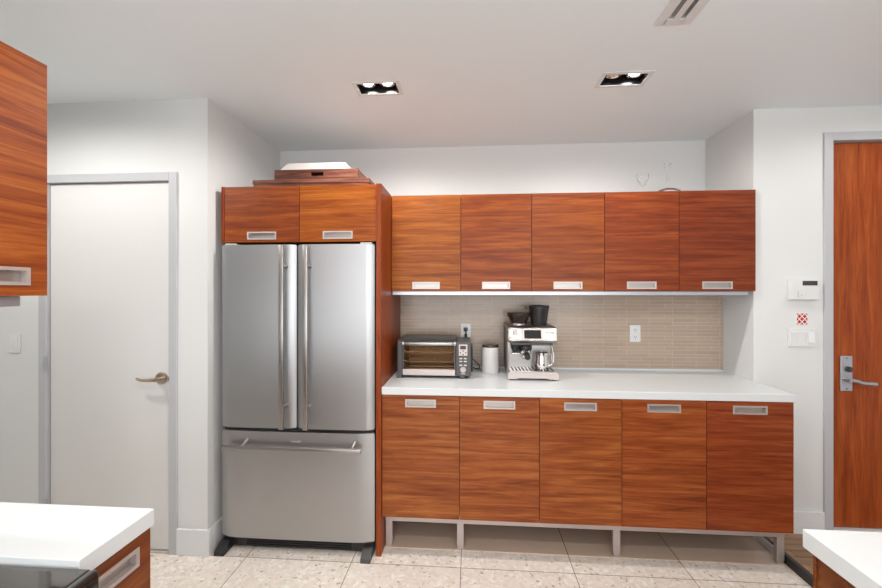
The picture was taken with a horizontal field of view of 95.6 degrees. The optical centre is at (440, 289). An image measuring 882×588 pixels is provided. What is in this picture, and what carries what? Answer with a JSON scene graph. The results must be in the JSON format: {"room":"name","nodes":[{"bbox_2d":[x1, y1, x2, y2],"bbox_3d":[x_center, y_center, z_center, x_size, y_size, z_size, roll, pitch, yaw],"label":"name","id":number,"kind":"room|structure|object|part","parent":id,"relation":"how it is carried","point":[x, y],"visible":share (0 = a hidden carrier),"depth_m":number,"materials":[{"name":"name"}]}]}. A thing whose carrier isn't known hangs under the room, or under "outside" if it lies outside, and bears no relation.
{"room":"kitchen","nodes":[
{"label":"kitchen","id":0,"kind":"room"},
{"bbox_2d":[0,98,220,528],"bbox_3d":[-2.231,0.210,2.418,1.800,2.620,0.120,0,0,4],"label":"wall","id":1,"kind":"structure","parent":0,"point":[182,136],"depth_m":2.33,"materials":[{"name":"white paint"}]},
{"bbox_2d":[9,333,20,352],"bbox_3d":[-2.531,0.315,2.373,0.072,0.116,0.012,0,0,4],"label":"light switch","id":2,"kind":"object","parent":1,"relation":"attached to","point":[14,338],"visible":1,"depth_m":2.37,"materials":[{"name":"white plastic"}]},
{"bbox_2d":[38,172,177,554],"bbox_3d":[-1.942,0.421,2.356,0.856,2.198,0.160,0,0,4],"label":"door","id":3,"kind":"structure","parent":1,"relation":"in","point":[108,314],"depth_m":2.35,"materials":[{"name":"white paint"}]},
{"bbox_3d":[-1.661,0.510,2.292,0.149,0.068,0.072,0,0,4],"label":"lever","id":4,"kind":"part","parent":3,"relation":"part of","materials":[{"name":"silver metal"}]},
{"bbox_2d":[176,528,209,556],"bbox_3d":[-1.421,1.445,2.292,0.194,0.150,0.014,0,0,4],"label":"baseboard","id":5,"kind":"structure","parent":1,"relation":"attached to","point":[189,542],"depth_m":2.29,"materials":[{"name":"white paint"}]},
{"bbox_2d":[221,108,279,516],"bbox_3d":[-1.357,0.210,2.861,0.120,2.620,0.890,0,0,4],"label":"wall","id":6,"kind":"structure","parent":0,"point":[246,157],"depth_m":2.62,"materials":[{"name":"white paint"}]},
{"bbox_2d":[209,517,224,553],"bbox_3d":[-1.303,1.445,2.671,0.014,0.150,0.760,0,0,4],"label":"baseboard","id":7,"kind":"structure","parent":6,"relation":"attached to","point":[216,535],"depth_m":2.34,"materials":[{"name":"white paint"}]},
{"bbox_2d":[0,0,881,150],"bbox_3d":[0.200,-1.160,-0.015,7.240,0.120,6.400,0,0,4],"label":"ceiling","id":8,"kind":"structure","parent":0,"point":[468,72],"depth_m":1.92,"materials":[{"name":"white paint"}]},
{"bbox_2d":[351,80,403,95],"bbox_3d":[-0.343,-1.128,2.180,0.255,0.064,0.152,0,0,4],"label":"recessed light","id":9,"kind":"object","parent":8,"relation":"in","point":[389,87],"visible":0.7,"depth_m":2.23,"materials":[{"name":"white plastic"}]},
{"bbox_2d":[594,70,655,87],"bbox_3d":[0.953,-1.128,2.087,0.255,0.064,0.152,0,0,4],"label":"recessed light","id":10,"kind":"object","parent":8,"relation":"in","point":[624,78],"visible":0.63,"depth_m":2.13,"materials":[{"name":"white plastic"}]},
{"bbox_2d":[653,0,709,25],"bbox_3d":[0.932,-1.129,1.349,0.147,0.066,0.617,0,0,4],"label":"ceiling vent","id":11,"kind":"object","parent":8,"relation":"in","point":[683,12],"visible":0.92,"depth_m":1.58,"materials":[{"name":"white plastic"}]},
{"bbox_2d":[150,541,811,587],"bbox_3d":[-0.776,1.570,0.056,5.043,0.100,6.400,0,0,4],"label":"floor","id":12,"kind":"structure","parent":0,"point":[242,566],"depth_m":2.16,"materials":[{"name":"tile"}]},
{"bbox_2d":[0,565,98,587],"bbox_3d":[-1.064,1.043,0.459,0.751,0.954,0.762,0,0,4],"label":"range","id":13,"kind":"object","parent":12,"relation":"on","point":[11,576],"visible":1,"depth_m":0.79,"materials":[{"name":"grey"}]},
{"bbox_2d":[94,528,149,587],"bbox_3d":[-1.073,1.060,0.941,0.673,0.920,0.190,0,0,4],"label":"base cabinet","id":14,"kind":"object","parent":12,"relation":"on","point":[129,567],"visible":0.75,"depth_m":0.95,"materials":[{"name":"brown wood"}]},
{"bbox_2d":[0,502,153,569],"bbox_3d":[-1.084,0.576,0.944,0.699,0.042,0.197,0,0,4],"label":"countertop","id":15,"kind":"structure","parent":14,"relation":"on","point":[37,535],"depth_m":0.92,"materials":[{"name":"white stone"}]},
{"bbox_3d":[-0.755,0.648,0.917,0.002,0.029,0.097,0,0,4],"label":"recess plate","id":16,"kind":"part","parent":14,"relation":"part of","materials":[{"name":"grey metal"}]},
{"bbox_3d":[-0.747,0.648,0.917,0.018,0.046,0.116,0,0,4],"label":"handle","id":17,"kind":"part","parent":14,"relation":"part of","materials":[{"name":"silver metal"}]},
{"bbox_2d":[214,242,375,563],"bbox_3d":[-0.812,0.624,2.653,0.917,1.793,0.810,0,0,4],"label":"refrigerator","id":18,"kind":"object","parent":12,"relation":"on","point":[298,448],"visible":0.98,"depth_m":2.29,"materials":[{"name":"grey metal"}]},
{"bbox_3d":[-1.059,0.268,2.350,0.451,1.060,0.070,0,0,4],"label":"door","id":19,"kind":"part","parent":18,"relation":"part of","materials":[{"name":"silver metal"}]},
{"bbox_3d":[-0.899,0.268,2.280,0.029,1.044,0.058,0,0,13],"label":"handle","id":20,"kind":"part","parent":18,"relation":"part of","materials":[{"name":"silver metal"}]},
{"bbox_3d":[-0.831,1.128,2.333,0.909,0.620,0.070,0,0,4],"label":"freezer drawer","id":21,"kind":"part","parent":18,"relation":"part of","materials":[{"name":"silver metal"}]},
{"bbox_3d":[-0.760,0.268,2.270,0.029,1.044,0.058,0,0,13],"label":"handle","id":22,"kind":"part","parent":18,"relation":"part of","materials":[{"name":"silver metal"}]},
{"bbox_3d":[-0.602,0.268,2.317,0.450,1.060,0.070,0,0,4],"label":"door","id":23,"kind":"part","parent":18,"relation":"part of","materials":[{"name":"silver metal"}]},
{"bbox_2d":[221,183,399,556],"bbox_3d":[-0.789,0.456,2.723,0.957,2.128,0.821,0,0,4],"label":"housing","id":24,"kind":"object","parent":12,"relation":"on","point":[315,214],"visible":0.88,"depth_m":2.33,"materials":[{"name":"brown wood"}]},
{"bbox_3d":[-1.263,-0.443,2.677,0.018,0.331,0.642,0,0,4],"label":"panel","id":25,"kind":"part","parent":24,"relation":"part of","materials":[{"name":"brown wood"}]},
{"bbox_3d":[-1.049,-0.318,2.348,0.176,0.046,0.018,0,0,4],"label":"handle","id":26,"kind":"part","parent":24,"relation":"part of","materials":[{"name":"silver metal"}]},
{"bbox_3d":[-1.049,-0.318,2.357,0.157,0.029,0.002,0,0,4],"label":"recess plate","id":27,"kind":"part","parent":24,"relation":"part of","materials":[{"name":"grey metal"}]},
{"bbox_3d":[-1.049,-0.443,2.351,0.452,0.326,0.018,0,0,4],"label":"door","id":28,"kind":"part","parent":24,"relation":"part of","materials":[{"name":"brown wood"}]},
{"bbox_2d":[253,178,373,186],"bbox_3d":[-0.771,-0.637,2.592,0.720,0.058,0.385,0,0,4],"label":"box","id":29,"kind":"object","parent":24,"relation":"on","point":[335,181],"visible":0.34,"depth_m":2.40,"materials":[{"name":"brown wood"}]},
{"bbox_3d":[-0.771,-0.654,2.592,0.720,0.024,0.385,0,0,4],"label":"lid","id":30,"kind":"part","parent":29,"relation":"part of","materials":[{"name":"brown wood"}]},
{"bbox_2d":[274,168,365,179],"bbox_3d":[-0.756,-0.704,2.607,0.525,0.073,0.310,0,0,4],"label":"box","id":31,"kind":"object","parent":29,"relation":"on","point":[349,172],"visible":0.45,"depth_m":2.45,"materials":[{"name":"brown wood"}]},
{"bbox_2d":[281,162,349,169],"bbox_3d":[-0.778,-0.768,2.613,0.440,0.055,0.260,0,0,4],"label":"serving tray","id":32,"kind":"object","parent":31,"relation":"on","point":[331,165],"visible":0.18,"depth_m":2.49,"materials":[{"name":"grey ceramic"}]},
{"bbox_3d":[-0.756,-0.731,2.610,0.501,0.010,0.284,0,0,4],"label":"lid","id":33,"kind":"part","parent":31,"relation":"part of","materials":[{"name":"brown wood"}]},
{"bbox_3d":[-0.595,-0.443,2.318,0.452,0.326,0.018,0,0,4],"label":"door","id":34,"kind":"part","parent":24,"relation":"part of","materials":[{"name":"brown wood"}]},
{"bbox_3d":[-0.595,-0.318,2.324,0.157,0.029,0.002,0,0,4],"label":"recess plate","id":35,"kind":"part","parent":24,"relation":"part of","materials":[{"name":"grey metal"}]},
{"bbox_3d":[-0.596,-0.318,2.315,0.176,0.046,0.018,0,0,4],"label":"handle","id":36,"kind":"part","parent":24,"relation":"part of","materials":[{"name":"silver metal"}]},
{"bbox_3d":[-0.326,0.456,2.689,0.029,2.128,0.821,0,0,4],"label":"panel","id":37,"kind":"part","parent":24,"relation":"part of","materials":[{"name":"brown wood"}]},
{"bbox_2d":[385,517,784,563],"bbox_3d":[0.802,1.409,2.511,2.240,0.216,0.435,0,0,4],"label":"frame","id":38,"kind":"object","parent":12,"relation":"on","point":[778,537],"visible":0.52,"depth_m":2.29,"materials":[{"name":"grey metal"}]},
{"bbox_3d":[-0.308,1.443,2.389,0.040,0.147,0.026,0,0,4],"label":"leg","id":39,"kind":"part","parent":38,"relation":"part of","materials":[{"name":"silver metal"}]},
{"bbox_3d":[0.114,1.443,2.358,0.040,0.147,0.026,0,0,4],"label":"leg","id":40,"kind":"part","parent":38,"relation":"part of","materials":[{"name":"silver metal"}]},
{"bbox_3d":[0.802,1.335,2.511,2.240,0.070,0.435,0,0,4],"label":"rail","id":41,"kind":"part","parent":38,"relation":"part of","materials":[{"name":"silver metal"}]},
{"bbox_3d":[1.003,1.443,2.293,0.040,0.147,0.026,0,0,4],"label":"leg","id":42,"kind":"part","parent":38,"relation":"part of","materials":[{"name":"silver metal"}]},
{"bbox_3d":[1.884,1.443,2.230,0.040,0.147,0.026,0,0,4],"label":"leg","id":43,"kind":"part","parent":38,"relation":"part of","materials":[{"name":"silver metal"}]},
{"bbox_2d":[813,555,855,587],"bbox_3d":[1.277,1.059,0.422,0.917,0.922,0.927,0,0,4],"label":"base cabinet","id":44,"kind":"object","parent":12,"relation":"on","point":[824,576],"visible":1,"depth_m":0.89,"materials":[{"name":"brown wood"}]},
{"bbox_3d":[1.311,1.009,0.880,0.917,0.822,0.008,0,0,4],"label":"panel","id":45,"kind":"part","parent":44,"relation":"part of","materials":[{"name":"brown wood"}]},
{"bbox_2d":[803,529,881,587],"bbox_3d":[1.289,0.576,0.412,0.969,0.042,0.969,0,0,4],"label":"countertop","id":46,"kind":"structure","parent":44,"relation":"on","point":[856,556],"depth_m":0.86,"materials":[{"name":"white stone"}]},
{"bbox_2d":[280,140,704,195],"bbox_3d":[0.338,0.210,3.119,3.224,2.620,0.130,0,0,4],"label":"wall","id":47,"kind":"structure","parent":0,"point":[580,167],"depth_m":3.03,"materials":[{"name":"white paint"}]},
{"bbox_2d":[400,290,721,368],"bbox_3d":[0.823,0.460,2.918,2.226,2.120,0.200,0,0,4],"label":"tiled wall","id":48,"kind":"structure","parent":0,"point":[593,331],"depth_m":2.80,"materials":[{"name":"beige tile"}]},
{"bbox_2d":[382,395,459,519],"bbox_3d":[-0.095,0.949,2.579,0.444,0.702,0.607,0,0,4],"label":"base cabinet","id":49,"kind":"object","parent":48,"relation":"attached to","point":[421,433],"visible":0.92,"depth_m":2.28,"materials":[{"name":"brown wood"}]},
{"bbox_3d":[-0.116,0.646,2.294,0.157,0.029,0.002,0,0,4],"label":"recess plate","id":50,"kind":"part","parent":49,"relation":"part of","materials":[{"name":"grey metal"}]},
{"bbox_3d":[-0.116,0.646,2.286,0.176,0.046,0.018,0,0,4],"label":"handle","id":51,"kind":"part","parent":49,"relation":"part of","materials":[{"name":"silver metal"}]},
{"bbox_2d":[382,366,795,401],"bbox_3d":[0.794,0.570,2.509,2.228,0.054,0.619,0,0,4],"label":"countertop","id":52,"kind":"structure","parent":49,"relation":"on","point":[573,382],"depth_m":2.30,"materials":[{"name":"white stone"}]},
{"bbox_2d":[397,334,472,378],"bbox_3d":[-0.031,0.431,2.638,0.479,0.248,0.302,0,0,4],"label":"toaster oven","id":53,"kind":"object","parent":52,"relation":"on","point":[417,354],"visible":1,"depth_m":2.52,"materials":[{"name":"grey metal"}]},
{"bbox_3d":[0.141,0.431,2.504,0.094,0.214,0.016,0,0,4],"label":"control panel","id":54,"kind":"part","parent":53,"relation":"part of","materials":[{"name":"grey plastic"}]},
{"bbox_2d":[471,343,472,371],"bbox_3d":[0.202,0.442,2.637,0.015,0.160,0.190,0,0,4],"label":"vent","id":55,"kind":"object","parent":53,"relation":"attached to","point":[471,343],"depth_m":2.54,"materials":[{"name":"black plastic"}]},
{"bbox_2d":[464,327,479,368],"bbox_3d":[0.219,0.409,2.817,0.117,0.285,0.068,0,0,4],"label":"power cord","id":56,"kind":"object","parent":52,"relation":"on","point":[465,328],"visible":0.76,"depth_m":2.83,"materials":[{"name":"black plastic"}]},
{"bbox_2d":[482,343,498,373],"bbox_3d":[0.333,0.460,2.698,0.113,0.189,0.113,0,0,4],"label":"canister","id":57,"kind":"object","parent":52,"relation":"on","point":[490,351],"visible":1,"depth_m":2.65,"materials":[{"name":"white ceramic"}]},
{"bbox_3d":[0.333,0.374,2.698,0.113,0.017,0.113,0,0,4],"label":"lid","id":58,"kind":"part","parent":57,"relation":"part of","materials":[{"name":"brown"}]},
{"bbox_2d":[504,312,558,380],"bbox_3d":[0.576,0.350,2.606,0.306,0.408,0.418,0,0,4],"label":"espresso machine","id":59,"kind":"object","parent":52,"relation":"on","point":[522,339],"visible":0.98,"depth_m":2.50,"materials":[{"name":"silver metal"}]},
{"bbox_3d":[0.435,0.386,2.706,0.005,0.276,0.190,0,0,4],"label":"panel","id":60,"kind":"part","parent":59,"relation":"part of","materials":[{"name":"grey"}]},
{"bbox_2d":[511,345,518,351],"bbox_3d":[0.475,0.371,2.552,0.060,0.050,0.060,0,0,4],"label":"outlet","id":61,"kind":"object","parent":59,"relation":"attached to","point":[514,348],"depth_m":2.53,"materials":[{"name":"black plastic"}]},
{"bbox_3d":[0.511,0.154,2.640,0.154,0.016,0.154,0,0,4],"label":"lid","id":62,"kind":"part","parent":59,"relation":"part of","materials":[{"name":"black plastic"}]},
{"bbox_3d":[0.527,0.402,2.454,0.038,0.044,0.106,0,0,4],"label":"handle","id":63,"kind":"part","parent":59,"relation":"part of","materials":[{"name":"black plastic"}]},
{"bbox_3d":[0.574,0.424,2.592,0.256,0.162,0.009,0,0,4],"label":"splash plate","id":64,"kind":"part","parent":59,"relation":"part of","materials":[{"name":"silver metal"}]},
{"bbox_2d":[508,367,555,371],"bbox_3d":[0.569,0.501,2.522,0.276,0.005,0.137,0,0,4],"label":"drip tray","id":65,"kind":"object","parent":59,"relation":"on","point":[510,369],"depth_m":2.50,"materials":[{"name":"silver metal"}]},
{"bbox_2d":[511,367,552,370],"bbox_3d":[0.572,0.498,2.520,0.252,0.002,0.110,0,0,4],"label":"grille","id":66,"kind":"object","parent":59,"relation":"attached to","point":[512,368],"depth_m":2.51,"materials":[{"name":"grey metal"}]},
{"bbox_2d":[524,305,548,324],"bbox_3d":[0.631,0.163,2.631,0.159,0.130,0.134,0,0,4],"label":"container","id":67,"kind":"object","parent":59,"relation":"on","point":[538,314],"visible":1,"depth_m":2.58,"materials":[{"name":"black plastic"}]},
{"bbox_3d":[0.631,0.111,2.631,0.159,0.026,0.134,0,0,4],"label":"lid","id":68,"kind":"part","parent":67,"relation":"part of","materials":[{"name":"black plastic"}]},
{"bbox_2d":[534,351,552,369],"bbox_3d":[0.633,0.444,2.517,0.098,0.105,0.094,0,0,-35],"label":"milk jug","id":69,"kind":"object","parent":59,"relation":"on","point":[541,359],"visible":1,"depth_m":2.48,"materials":[{"name":"silver metal"}]},
{"bbox_2d":[392,195,460,290],"bbox_3d":[-0.085,-0.300,2.721,0.444,0.614,0.322,0,0,4],"label":"upper cabinet","id":70,"kind":"object","parent":48,"relation":"attached to","point":[426,229],"visible":0.98,"depth_m":2.56,"materials":[{"name":"brown wood"}]},
{"bbox_3d":[-0.095,-0.029,2.578,0.157,0.029,0.002,0,0,4],"label":"recess plate","id":71,"kind":"part","parent":70,"relation":"part of","materials":[{"name":"grey metal"}]},
{"bbox_3d":[-0.096,-0.029,2.570,0.176,0.046,0.018,0,0,4],"label":"handle","id":72,"kind":"part","parent":70,"relation":"part of","materials":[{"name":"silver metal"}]},
{"bbox_2d":[461,323,470,336],"bbox_3d":[0.177,0.297,2.860,0.072,0.116,0.009,0,0,4],"label":"wall outlet","id":73,"kind":"object","parent":48,"relation":"attached to","point":[468,325],"visible":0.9,"depth_m":2.86,"materials":[{"name":"white plastic"}]},
{"bbox_2d":[461,193,530,290],"bbox_3d":[0.360,-0.300,2.689,0.444,0.614,0.322,0,0,4],"label":"upper cabinet","id":74,"kind":"object","parent":48,"relation":"attached to","point":[495,228],"visible":1,"depth_m":2.53,"materials":[{"name":"brown wood"}]},
{"bbox_3d":[0.349,-0.029,2.546,0.157,0.029,0.002,0,0,4],"label":"recess plate","id":75,"kind":"part","parent":74,"relation":"part of","materials":[{"name":"grey metal"}]},
{"bbox_3d":[0.349,-0.029,2.538,0.176,0.046,0.018,0,0,4],"label":"handle","id":76,"kind":"part","parent":74,"relation":"part of","materials":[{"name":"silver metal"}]},
{"bbox_2d":[460,396,538,522],"bbox_3d":[0.349,0.949,2.547,0.444,0.702,0.607,0,0,4],"label":"base cabinet","id":77,"kind":"object","parent":48,"relation":"attached to","point":[499,436],"visible":0.94,"depth_m":2.25,"materials":[{"name":"brown wood"}]},
{"bbox_3d":[0.329,0.646,2.262,0.157,0.029,0.002,0,0,4],"label":"recess plate","id":78,"kind":"part","parent":77,"relation":"part of","materials":[{"name":"grey metal"}]},
{"bbox_3d":[0.328,0.646,2.253,0.176,0.046,0.018,0,0,4],"label":"handle","id":79,"kind":"part","parent":77,"relation":"part of","materials":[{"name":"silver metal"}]},
{"bbox_2d":[531,192,603,290],"bbox_3d":[0.804,-0.300,2.657,0.444,0.614,0.322,0,0,4],"label":"upper cabinet","id":80,"kind":"object","parent":48,"relation":"attached to","point":[567,229],"visible":0.98,"depth_m":2.50,"materials":[{"name":"brown wood"}]},
{"bbox_3d":[0.794,-0.029,2.514,0.157,0.029,0.002,0,0,4],"label":"recess plate","id":81,"kind":"part","parent":80,"relation":"part of","materials":[{"name":"grey metal"}]},
{"bbox_3d":[0.793,-0.029,2.505,0.176,0.046,0.018,0,0,4],"label":"handle","id":82,"kind":"part","parent":80,"relation":"part of","materials":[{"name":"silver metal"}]},
{"bbox_2d":[392,291,747,294],"bbox_3d":[0.788,0.021,2.661,2.191,0.025,0.298,0,0,4],"label":"rail","id":83,"kind":"object","parent":80,"relation":"attached to","point":[393,292],"visible":1,"depth_m":2.51,"materials":[{"name":"grey metal"}]},
{"bbox_2d":[539,398,621,525],"bbox_3d":[0.794,0.949,2.515,0.444,0.702,0.607,0,0,4],"label":"base cabinet","id":84,"kind":"object","parent":48,"relation":"attached to","point":[580,439],"visible":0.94,"depth_m":2.21,"materials":[{"name":"brown wood"}]},
{"bbox_3d":[0.773,0.646,2.229,0.157,0.029,0.002,0,0,4],"label":"recess plate","id":85,"kind":"part","parent":84,"relation":"part of","materials":[{"name":"grey metal"}]},
{"bbox_3d":[0.773,0.646,2.221,0.176,0.046,0.018,0,0,4],"label":"handle","id":86,"kind":"part","parent":84,"relation":"part of","materials":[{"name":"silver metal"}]},
{"bbox_2d":[630,325,639,341],"bbox_3d":[1.347,0.302,2.775,0.072,0.116,0.009,0,0,4],"label":"wall outlet","id":87,"kind":"object","parent":48,"relation":"attached to","point":[634,329],"visible":1,"depth_m":2.77,"materials":[{"name":"white plastic"}]},
{"bbox_2d":[604,191,678,290],"bbox_3d":[1.249,-0.300,2.625,0.444,0.614,0.322,0,0,4],"label":"upper cabinet","id":88,"kind":"object","parent":48,"relation":"attached to","point":[641,229],"visible":0.98,"depth_m":2.47,"materials":[{"name":"brown wood"}]},
{"bbox_3d":[1.238,-0.029,2.482,0.157,0.029,0.002,0,0,4],"label":"recess plate","id":89,"kind":"part","parent":88,"relation":"part of","materials":[{"name":"grey metal"}]},
{"bbox_3d":[1.238,-0.029,2.473,0.176,0.046,0.018,0,0,4],"label":"handle","id":90,"kind":"part","parent":88,"relation":"part of","materials":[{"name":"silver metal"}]},
{"bbox_2d":[637,173,648,191],"bbox_3d":[1.347,-0.690,2.670,0.072,0.165,0.072,0,0,4],"label":"wine glass","id":91,"kind":"object","parent":88,"relation":"on","point":[642,178],"visible":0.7,"depth_m":2.65,"materials":[{"name":"white"}]},
{"bbox_2d":[659,163,680,190],"bbox_3d":[1.451,-0.708,2.562,0.170,0.200,0.170,0,0,4],"label":"stand","id":92,"kind":"object","parent":88,"relation":"on","point":[667,166],"visible":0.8,"depth_m":2.55,"materials":[{"name":"white"}]},
{"bbox_2d":[622,399,705,529],"bbox_3d":[1.238,0.949,2.482,0.444,0.702,0.607,0,0,4],"label":"base cabinet","id":93,"kind":"object","parent":48,"relation":"attached to","point":[664,441],"visible":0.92,"depth_m":2.18,"materials":[{"name":"brown wood"}]},
{"bbox_3d":[1.218,0.646,2.197,0.157,0.029,0.002,0,0,4],"label":"recess plate","id":94,"kind":"part","parent":93,"relation":"part of","materials":[{"name":"grey metal"}]},
{"bbox_3d":[1.217,0.646,2.189,0.176,0.046,0.018,0,0,4],"label":"handle","id":95,"kind":"part","parent":93,"relation":"part of","materials":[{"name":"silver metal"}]},
{"bbox_2d":[679,190,755,290],"bbox_3d":[1.693,-0.300,2.592,0.444,0.614,0.322,0,0,4],"label":"upper cabinet","id":96,"kind":"object","parent":48,"relation":"attached to","point":[717,228],"visible":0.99,"depth_m":2.44,"materials":[{"name":"brown wood"}]},
{"bbox_3d":[1.683,-0.029,2.449,0.157,0.029,0.002,0,0,4],"label":"recess plate","id":97,"kind":"part","parent":96,"relation":"part of","materials":[{"name":"grey metal"}]},
{"bbox_3d":[1.682,-0.029,2.441,0.176,0.046,0.018,0,0,4],"label":"handle","id":98,"kind":"part","parent":96,"relation":"part of","materials":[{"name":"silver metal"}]},
{"bbox_2d":[705,118,739,376],"bbox_3d":[1.992,0.210,2.808,0.120,2.620,0.510,0,0,4],"label":"wall","id":99,"kind":"structure","parent":0,"point":[722,149],"depth_m":2.67,"materials":[{"name":"white paint"}]},
{"bbox_2d":[762,536,812,587],"bbox_3d":[1.749,1.545,-0.127,0.022,0.150,6.400,0,0,4],"label":"trim","id":100,"kind":"structure","parent":99,"relation":"attached to","point":[789,561],"depth_m":2.14,"materials":[{"name":"black plastic"}]},
{"bbox_2d":[768,534,812,574],"bbox_3d":[2.725,1.545,-0.198,1.935,0.150,6.400,0,0,4],"label":"boards","id":101,"kind":"object","parent":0,"point":[793,543],"depth_m":2.26,"materials":[{"name":"brown wood"}]},
{"bbox_2d":[740,106,881,538],"bbox_3d":[2.895,0.210,2.427,1.976,2.620,0.120,0,0,4],"label":"wall","id":102,"kind":"structure","parent":0,"point":[781,150],"depth_m":2.42,"materials":[{"name":"white paint"}]},
{"bbox_2d":[385,521,784,565],"bbox_3d":[0.802,1.518,2.551,2.237,0.003,0.532,0,0,4],"label":"trim","id":103,"kind":"structure","parent":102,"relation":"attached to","point":[737,549],"depth_m":2.39,"materials":[{"name":"beige stone"}]},
{"bbox_2d":[706,401,793,533],"bbox_3d":[1.683,0.949,2.450,0.444,0.702,0.607,0,0,4],"label":"base cabinet","id":104,"kind":"object","parent":102,"relation":"attached to","point":[750,445],"visible":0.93,"depth_m":2.15,"materials":[{"name":"brown wood"}]},
{"bbox_3d":[1.662,0.646,2.165,0.157,0.029,0.002,0,0,4],"label":"recess plate","id":105,"kind":"part","parent":104,"relation":"part of","materials":[{"name":"grey metal"}]},
{"bbox_3d":[1.661,0.646,2.157,0.176,0.046,0.018,0,0,4],"label":"handle","id":106,"kind":"part","parent":104,"relation":"part of","materials":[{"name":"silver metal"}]},
{"bbox_2d":[756,536,773,554],"bbox_3d":[1.915,1.496,2.357,0.006,0.048,0.158,0,0,4],"label":"trim","id":107,"kind":"structure","parent":102,"relation":"attached to","point":[760,539],"depth_m":2.36,"materials":[{"name":"white paint"}]},
{"bbox_2d":[788,328,815,346],"bbox_3d":[2.178,0.286,2.412,0.156,0.112,0.014,0,0,4],"label":"light switch","id":108,"kind":"object","parent":102,"relation":"attached to","point":[797,337],"visible":1,"depth_m":2.41,"materials":[{"name":"white plastic"}]},
{"bbox_2d":[796,313,807,324],"bbox_3d":[2.181,0.175,2.417,0.064,0.070,0.002,0,0,4],"label":"sticker","id":109,"kind":"object","parent":102,"relation":"attached to","point":[801,318],"visible":1,"depth_m":2.42,"materials":[{"name":"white paper"}]},
{"bbox_2d":[788,279,819,299],"bbox_3d":[2.175,-0.002,2.400,0.157,0.124,0.038,0,0,4],"label":"alarm keypad","id":110,"kind":"object","parent":102,"relation":"attached to","point":[798,289],"visible":1,"depth_m":2.39,"materials":[{"name":"white plastic"}]},
{"bbox_2d":[785,511,824,533],"bbox_3d":[2.103,1.403,2.417,0.397,0.135,0.014,0,0,4],"label":"baseboard","id":111,"kind":"structure","parent":102,"relation":"attached to","point":[802,520],"depth_m":2.40,"materials":[{"name":"white paint"}]},
{"bbox_2d":[823,131,881,531],"bbox_3d":[2.812,0.262,2.409,1.019,2.416,0.147,0,0,4],"label":"door","id":112,"kind":"structure","parent":102,"relation":"in","point":[852,161],"depth_m":2.42,"materials":[{"name":"cherry veneer"},{"name":"grey paint"},{"name":"satin metal"}]},
{"bbox_3d":[2.454,0.505,2.424,0.068,0.214,0.010,0,0,4],"label":"lock plate","id":113,"kind":"part","parent":112,"relation":"part of","materials":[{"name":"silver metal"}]},
{"bbox_3d":[2.504,0.547,2.389,0.147,0.044,0.062,0,0,4],"label":"lever","id":114,"kind":"part","parent":112,"relation":"part of","materials":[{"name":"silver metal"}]},
{"bbox_3d":[-1.635,0.210,-0.984,0.120,2.620,4.200,0,0,4],"label":"wall","id":115,"kind":"structure","parent":0,"visible":0},
{"bbox_2d":[0,41,46,306],"bbox_3d":[-1.252,-0.282,0.965,0.361,0.649,0.263,0,0,4],"label":"upper cabinet","id":116,"kind":"object","parent":115,"relation":"attached to","point":[23,79],"depth_m":1.02,"materials":[{"name":"brown wood"}]},
{"bbox_3d":[-1.116,0.029,0.933,0.040,0.026,0.210,0,0,4],"label":"light rail","id":117,"kind":"part","parent":116,"relation":"part of","materials":[{"name":"silver metal"}]},
{"bbox_3d":[-1.089,-0.035,0.953,0.002,0.029,0.157,0,0,4],"label":"recess plate","id":118,"kind":"part","parent":116,"relation":"part of","materials":[{"name":"grey metal"}]},
{"bbox_3d":[-1.081,-0.035,0.952,0.018,0.046,0.176,0,0,4],"label":"handle","id":119,"kind":"part","parent":116,"relation":"part of","materials":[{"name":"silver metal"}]}
]}

